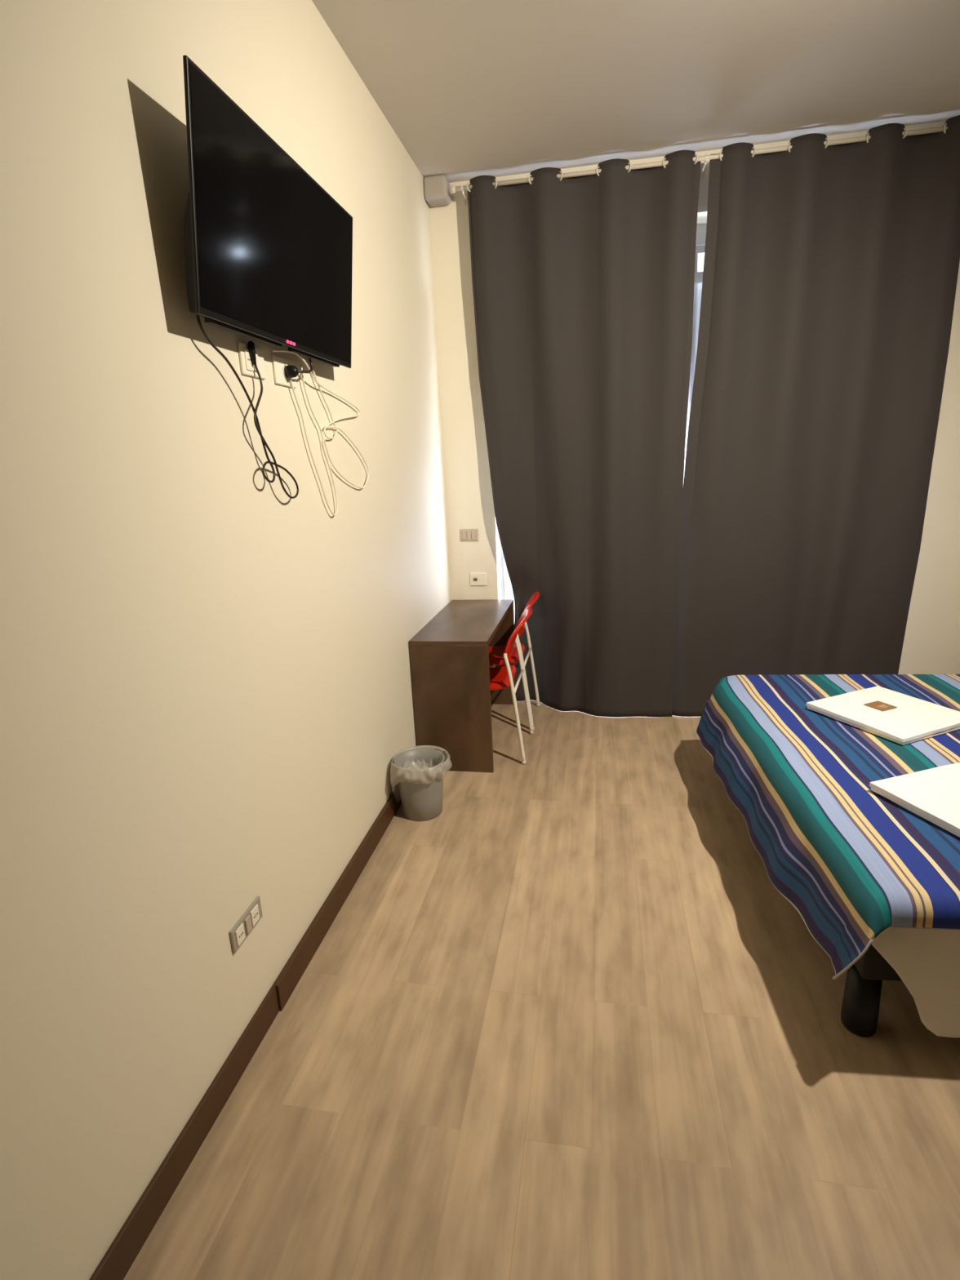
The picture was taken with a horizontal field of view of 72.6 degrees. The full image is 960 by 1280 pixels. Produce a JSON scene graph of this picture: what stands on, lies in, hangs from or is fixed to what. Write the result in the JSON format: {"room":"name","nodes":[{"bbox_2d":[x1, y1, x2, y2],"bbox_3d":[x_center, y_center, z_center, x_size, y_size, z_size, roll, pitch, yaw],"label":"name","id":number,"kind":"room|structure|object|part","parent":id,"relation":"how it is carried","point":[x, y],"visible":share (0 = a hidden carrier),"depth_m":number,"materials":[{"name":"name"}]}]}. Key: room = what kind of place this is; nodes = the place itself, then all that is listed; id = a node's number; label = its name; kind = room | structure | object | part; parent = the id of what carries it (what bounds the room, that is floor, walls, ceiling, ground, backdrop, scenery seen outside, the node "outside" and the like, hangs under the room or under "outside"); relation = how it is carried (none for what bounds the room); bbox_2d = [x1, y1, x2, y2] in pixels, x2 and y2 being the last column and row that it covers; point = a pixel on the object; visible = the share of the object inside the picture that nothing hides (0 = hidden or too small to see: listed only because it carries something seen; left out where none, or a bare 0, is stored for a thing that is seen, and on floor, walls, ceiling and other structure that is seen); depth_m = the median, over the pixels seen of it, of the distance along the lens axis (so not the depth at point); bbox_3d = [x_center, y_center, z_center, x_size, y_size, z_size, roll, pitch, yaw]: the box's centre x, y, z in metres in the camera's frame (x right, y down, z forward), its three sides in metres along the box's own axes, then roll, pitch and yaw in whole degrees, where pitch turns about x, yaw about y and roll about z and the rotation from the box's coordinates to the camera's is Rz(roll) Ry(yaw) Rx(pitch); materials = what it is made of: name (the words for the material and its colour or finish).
{"room":"hotel room","nodes":[
{"label":"hotel room","id":0,"kind":"room"},
{"bbox_2d":[0,0,451,1279],"bbox_3d":[-0.755,-0.423,1.782,0.120,3.245,6.140,0,15,10],"label":"wall","id":1,"kind":"structure","parent":0,"point":[206,707],"depth_m":1.52,"materials":[{"name":"beige paint"}]},
{"bbox_2d":[88,792,401,1279],"bbox_3d":[-0.740,1.280,1.511,0.021,0.098,4.535,0,15,10],"label":"baseboard","id":2,"kind":"structure","parent":1,"relation":"attached to","point":[121,1255],"depth_m":1.78,"materials":[{"name":"brown wood"}]},
{"bbox_2d":[229,896,262,953],"bbox_3d":[-0.672,0.821,1.890,0.014,0.073,0.160,0,15,10],"label":"wall socket","id":3,"kind":"object","parent":1,"relation":"attached to","point":[240,931],"visible":1,"depth_m":1.88,"materials":[{"name":"grey plastic"}]},
{"bbox_2d":[237,342,266,379],"bbox_3d":[-0.662,-0.813,1.909,0.014,0.085,0.135,0,15,10],"label":"wall socket","id":4,"kind":"object","parent":1,"relation":"attached to","point":[247,368],"visible":0.88,"depth_m":1.88,"materials":[{"name":"beige plastic"}]},
{"bbox_2d":[182,55,352,368],"bbox_3d":[-0.591,-1.130,1.930,0.133,0.502,0.985,0,15,10],"label":"television","id":5,"kind":"object","parent":1,"relation":"attached to","point":[268,251],"visible":1,"depth_m":1.74,"materials":[{"name":"black plastic"}]},
{"bbox_2d":[195,314,298,498],"bbox_3d":[-0.648,-0.659,1.870,0.033,0.521,0.460,-1,15,7],"label":"power cable","id":6,"kind":"object","parent":5,"relation":"hanging from","point":[251,344],"visible":0.99,"depth_m":1.89,"materials":[{"name":"black plastic"}]},
{"bbox_2d":[272,349,368,515],"bbox_3d":[-0.556,-0.735,2.431,0.044,0.535,0.813,-1,15,8],"label":"cable","id":7,"kind":"object","parent":5,"relation":"hanging from","point":[273,350],"visible":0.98,"depth_m":2.39,"materials":[{"name":"white plastic"}]},
{"bbox_2d":[271,354,297,388],"bbox_3d":[-0.627,-0.863,2.105,0.012,0.085,0.145,0,15,10],"label":"wall socket","id":8,"kind":"object","parent":1,"relation":"attached to","point":[278,362],"visible":0.8,"depth_m":2.07,"materials":[{"name":"beige plastic"}]},
{"bbox_2d":[284,357,312,377],"bbox_3d":[-0.584,-0.912,2.135,0.043,0.116,0.146,5,17,25],"label":"plug","id":9,"kind":"object","parent":8,"relation":"attached to","point":[291,371],"visible":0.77,"depth_m":2.09,"materials":[{"name":"black plastic"}]},
{"bbox_3d":[-0.582,-0.924,2.147,0.034,0.101,0.122,0,15,10],"label":"cord","id":10,"kind":"part","parent":9,"relation":"part of","materials":[{"name":"white plastic"}]},
{"bbox_2d":[123,699,959,1279],"bbox_3d":[1.130,1.187,1.924,3.950,0.100,6.420,0,15,10],"label":"floor","id":11,"kind":"structure","parent":0,"point":[568,1020],"depth_m":1.81,"materials":[{"name":"brown wood"}]},
{"bbox_2d":[393,748,444,821],"bbox_3d":[-0.288,0.711,3.196,0.246,0.282,0.246,0,15,10],"label":"waste bin","id":12,"kind":"object","parent":11,"relation":"on","point":[420,802],"visible":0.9,"depth_m":3.13,"materials":[{"name":"grey plastic"}]},
{"bbox_2d":[390,745,452,802],"bbox_3d":[-0.276,0.692,3.188,0.285,0.262,0.312,0,15,10],"label":"liner","id":13,"kind":"object","parent":12,"relation":"on","point":[418,772],"visible":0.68,"depth_m":3.09,"materials":[{"name":"grey plastic"}]},
{"bbox_2d":[408,599,516,772],"bbox_3d":[-0.060,0.227,4.053,0.427,0.750,1.075,0,15,10],"label":"desk","id":14,"kind":"object","parent":11,"relation":"on","point":[453,698],"visible":0.88,"depth_m":3.56,"materials":[{"name":"brown wood"}]},
{"bbox_3d":[-0.151,0.379,3.559,0.427,0.722,0.026,0,15,10],"label":"panel","id":15,"kind":"part","parent":14,"relation":"part of","materials":[{"name":"brown wood"}]},
{"bbox_3d":[0.032,0.103,4.555,0.427,0.722,0.026,0,15,10],"label":"panel","id":16,"kind":"part","parent":14,"relation":"part of","materials":[{"name":"brown wood"}]},
{"bbox_2d":[489,607,533,764],"bbox_3d":[0.067,0.244,3.820,0.491,0.833,0.449,0,15,10],"label":"folding chair","id":17,"kind":"object","parent":11,"relation":"on","point":[500,677],"visible":0.63,"depth_m":3.67,"materials":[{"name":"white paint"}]},
{"bbox_3d":[0.017,0.217,3.822,0.370,0.057,0.376,0,15,10],"label":"seat","id":18,"kind":"part","parent":17,"relation":"part of","materials":[{"name":"red plastic"}]},
{"bbox_3d":[0.193,0.381,3.615,0.108,0.644,0.027,0,15,10],"label":"leg","id":19,"kind":"part","parent":17,"relation":"part of","materials":[{"name":"white metal"}]},
{"bbox_3d":[0.224,-0.040,3.712,0.145,0.243,0.430,0,15,10],"label":"backrest","id":20,"kind":"part","parent":17,"relation":"part of","materials":[{"name":"red plastic"}]},
{"bbox_3d":[0.266,0.271,4.011,0.109,0.644,0.027,0,15,10],"label":"leg","id":21,"kind":"part","parent":17,"relation":"part of","materials":[{"name":"white metal"}]},
{"bbox_2d":[488,591,540,730],"bbox_3d":[0.151,0.117,4.279,0.491,0.833,0.449,0,15,10],"label":"folding chair","id":22,"kind":"object","parent":11,"relation":"on","point":[495,653],"visible":0.41,"depth_m":4.22,"materials":[{"name":"red plastic"}]},
{"bbox_3d":[0.101,0.090,4.280,0.370,0.057,0.376,0,15,10],"label":"seat","id":23,"kind":"part","parent":22,"relation":"part of","materials":[{"name":"red plastic"}]},
{"bbox_3d":[0.277,0.254,4.073,0.108,0.644,0.027,0,15,10],"label":"leg","id":24,"kind":"part","parent":22,"relation":"part of","materials":[{"name":"white metal"}]},
{"bbox_3d":[0.309,-0.167,4.171,0.145,0.243,0.430,0,15,10],"label":"backrest","id":25,"kind":"part","parent":22,"relation":"part of","materials":[{"name":"red plastic"}]},
{"bbox_3d":[0.350,0.144,4.470,0.109,0.644,0.027,0,15,10],"label":"leg","id":26,"kind":"part","parent":22,"relation":"part of","materials":[{"name":"white metal"}]},
{"bbox_2d":[719,777,959,1037],"bbox_3d":[2.009,0.677,2.492,1.806,0.512,1.799,-1,15,7],"label":"bed","id":27,"kind":"object","parent":11,"relation":"on","point":[926,961],"visible":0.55,"depth_m":1.74,"materials":[{"name":"white"}]},
{"bbox_2d":[696,674,959,979],"bbox_3d":[1.939,0.548,2.463,1.882,0.288,1.904,-1,15,7],"label":"bedspread","id":28,"kind":"object","parent":27,"relation":"on","point":[855,864],"visible":0.87,"depth_m":2.23,"materials":[{"name":"fabric"}]},
{"bbox_2d":[806,685,959,745],"bbox_3d":[1.730,0.307,2.767,0.446,0.036,0.448,-9,16,-21],"label":"folded towel","id":29,"kind":"object","parent":28,"relation":"on","point":[900,718],"visible":1,"depth_m":2.72,"materials":[{"name":"white fabric"}]},
{"bbox_2d":[869,762,959,837],"bbox_3d":[1.641,0.499,2.074,0.601,0.033,0.404,-7,16,-16],"label":"folded towel","id":30,"kind":"object","parent":28,"relation":"on","point":[932,794],"visible":1,"depth_m":2.10,"materials":[{"name":"white fabric"}]},
{"bbox_3d":[1.110,1.038,1.901,0.094,0.200,0.094,-1,15,7],"label":"leg","id":31,"kind":"part","parent":27,"relation":"part of","materials":[{"name":"black plastic"}]},
{"bbox_2d":[311,0,959,182],"bbox_3d":[0.968,-2.016,0.970,3.950,0.100,6.240,0,15,10],"label":"ceiling","id":32,"kind":"structure","parent":0,"point":[469,89],"depth_m":2.82,"materials":[{"name":"white paint"}]},
{"bbox_2d":[429,120,959,674],"bbox_3d":[1.549,-1.169,4.165,3.550,3.245,0.420,0,15,10],"label":"wall","id":33,"kind":"structure","parent":0,"point":[931,641],"depth_m":4.02,"materials":[{"name":"beige paint"}]},
{"bbox_2d":[423,174,450,206],"bbox_3d":[-0.248,-2.609,3.801,0.135,0.120,0.140,0,15,10],"label":"junction box","id":34,"kind":"object","parent":33,"relation":"attached to","point":[437,190],"depth_m":3.74,"materials":[{"name":"beige plastic"}]},
{"bbox_2d":[460,528,478,541],"bbox_3d":[-0.073,-0.701,4.364,0.120,0.080,0.014,0,15,10],"label":"light switch","id":35,"kind":"object","parent":33,"relation":"attached to","point":[466,535],"visible":1,"depth_m":4.36,"materials":[{"name":"beige plastic"}]},
{"bbox_2d":[469,573,487,586],"bbox_3d":[-0.010,-0.411,4.434,0.118,0.088,0.014,0,15,10],"label":"wall socket","id":36,"kind":"object","parent":33,"relation":"attached to","point":[476,579],"visible":1,"depth_m":4.43,"materials":[{"name":"beige plastic"}]},
{"bbox_2d":[471,576,478,582],"bbox_3d":[-0.033,-0.410,4.434,0.041,0.041,0.003,0,15,10],"label":"socket","id":37,"kind":"object","parent":36,"relation":"attached to","point":[474,579],"depth_m":4.43,"materials":[{"name":"beige plastic"}]},
{"bbox_2d":[500,222,706,599],"bbox_3d":[1.259,-1.031,4.267,2.295,2.950,0.100,0,15,10],"label":"window","id":38,"kind":"structure","parent":33,"relation":"in","point":[700,228],"depth_m":3.90,"materials":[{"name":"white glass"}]},
{"bbox_2d":[501,546,515,615],"bbox_3d":[0.701,-0.894,4.355,1.145,2.570,0.024,0,15,10],"label":"curtain","id":39,"kind":"object","parent":38,"relation":"hanging from","point":[508,593],"visible":0.02,"depth_m":4.59,"materials":[{"name":"white fabric"}]},
{"bbox_2d":[683,282,702,480],"bbox_3d":[1.834,-0.890,4.148,1.080,2.570,0.024,0,15,10],"label":"curtain","id":40,"kind":"object","parent":38,"relation":"hanging from","point":[697,286],"visible":0.02,"depth_m":3.99,"materials":[{"name":"white fabric"}]},
{"bbox_2d":[450,125,947,205],"bbox_3d":[1.229,-2.573,3.542,2.821,0.069,0.134,0,15,10],"label":"curtain rod","id":41,"kind":"object","parent":33,"relation":"attached to","point":[939,129],"visible":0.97,"depth_m":3.53,"materials":[{"name":"white paint"}]},
{"bbox_2d":[466,150,701,717],"bbox_3d":[0.629,-1.075,4.042,1.270,3.205,0.240,2,16,17],"label":"curtain","id":42,"kind":"object","parent":41,"relation":"hanging from","point":[583,286],"visible":0.98,"depth_m":3.91,"materials":[{"name":"grey fabric"}]},
{"bbox_2d":[671,115,959,716],"bbox_3d":[1.840,-1.058,3.774,1.465,3.204,0.118,0,15,10],"label":"curtain","id":43,"kind":"object","parent":41,"relation":"hanging from","point":[830,273],"visible":0.9,"depth_m":3.69,"materials":[{"name":"grey fabric"}]}
]}

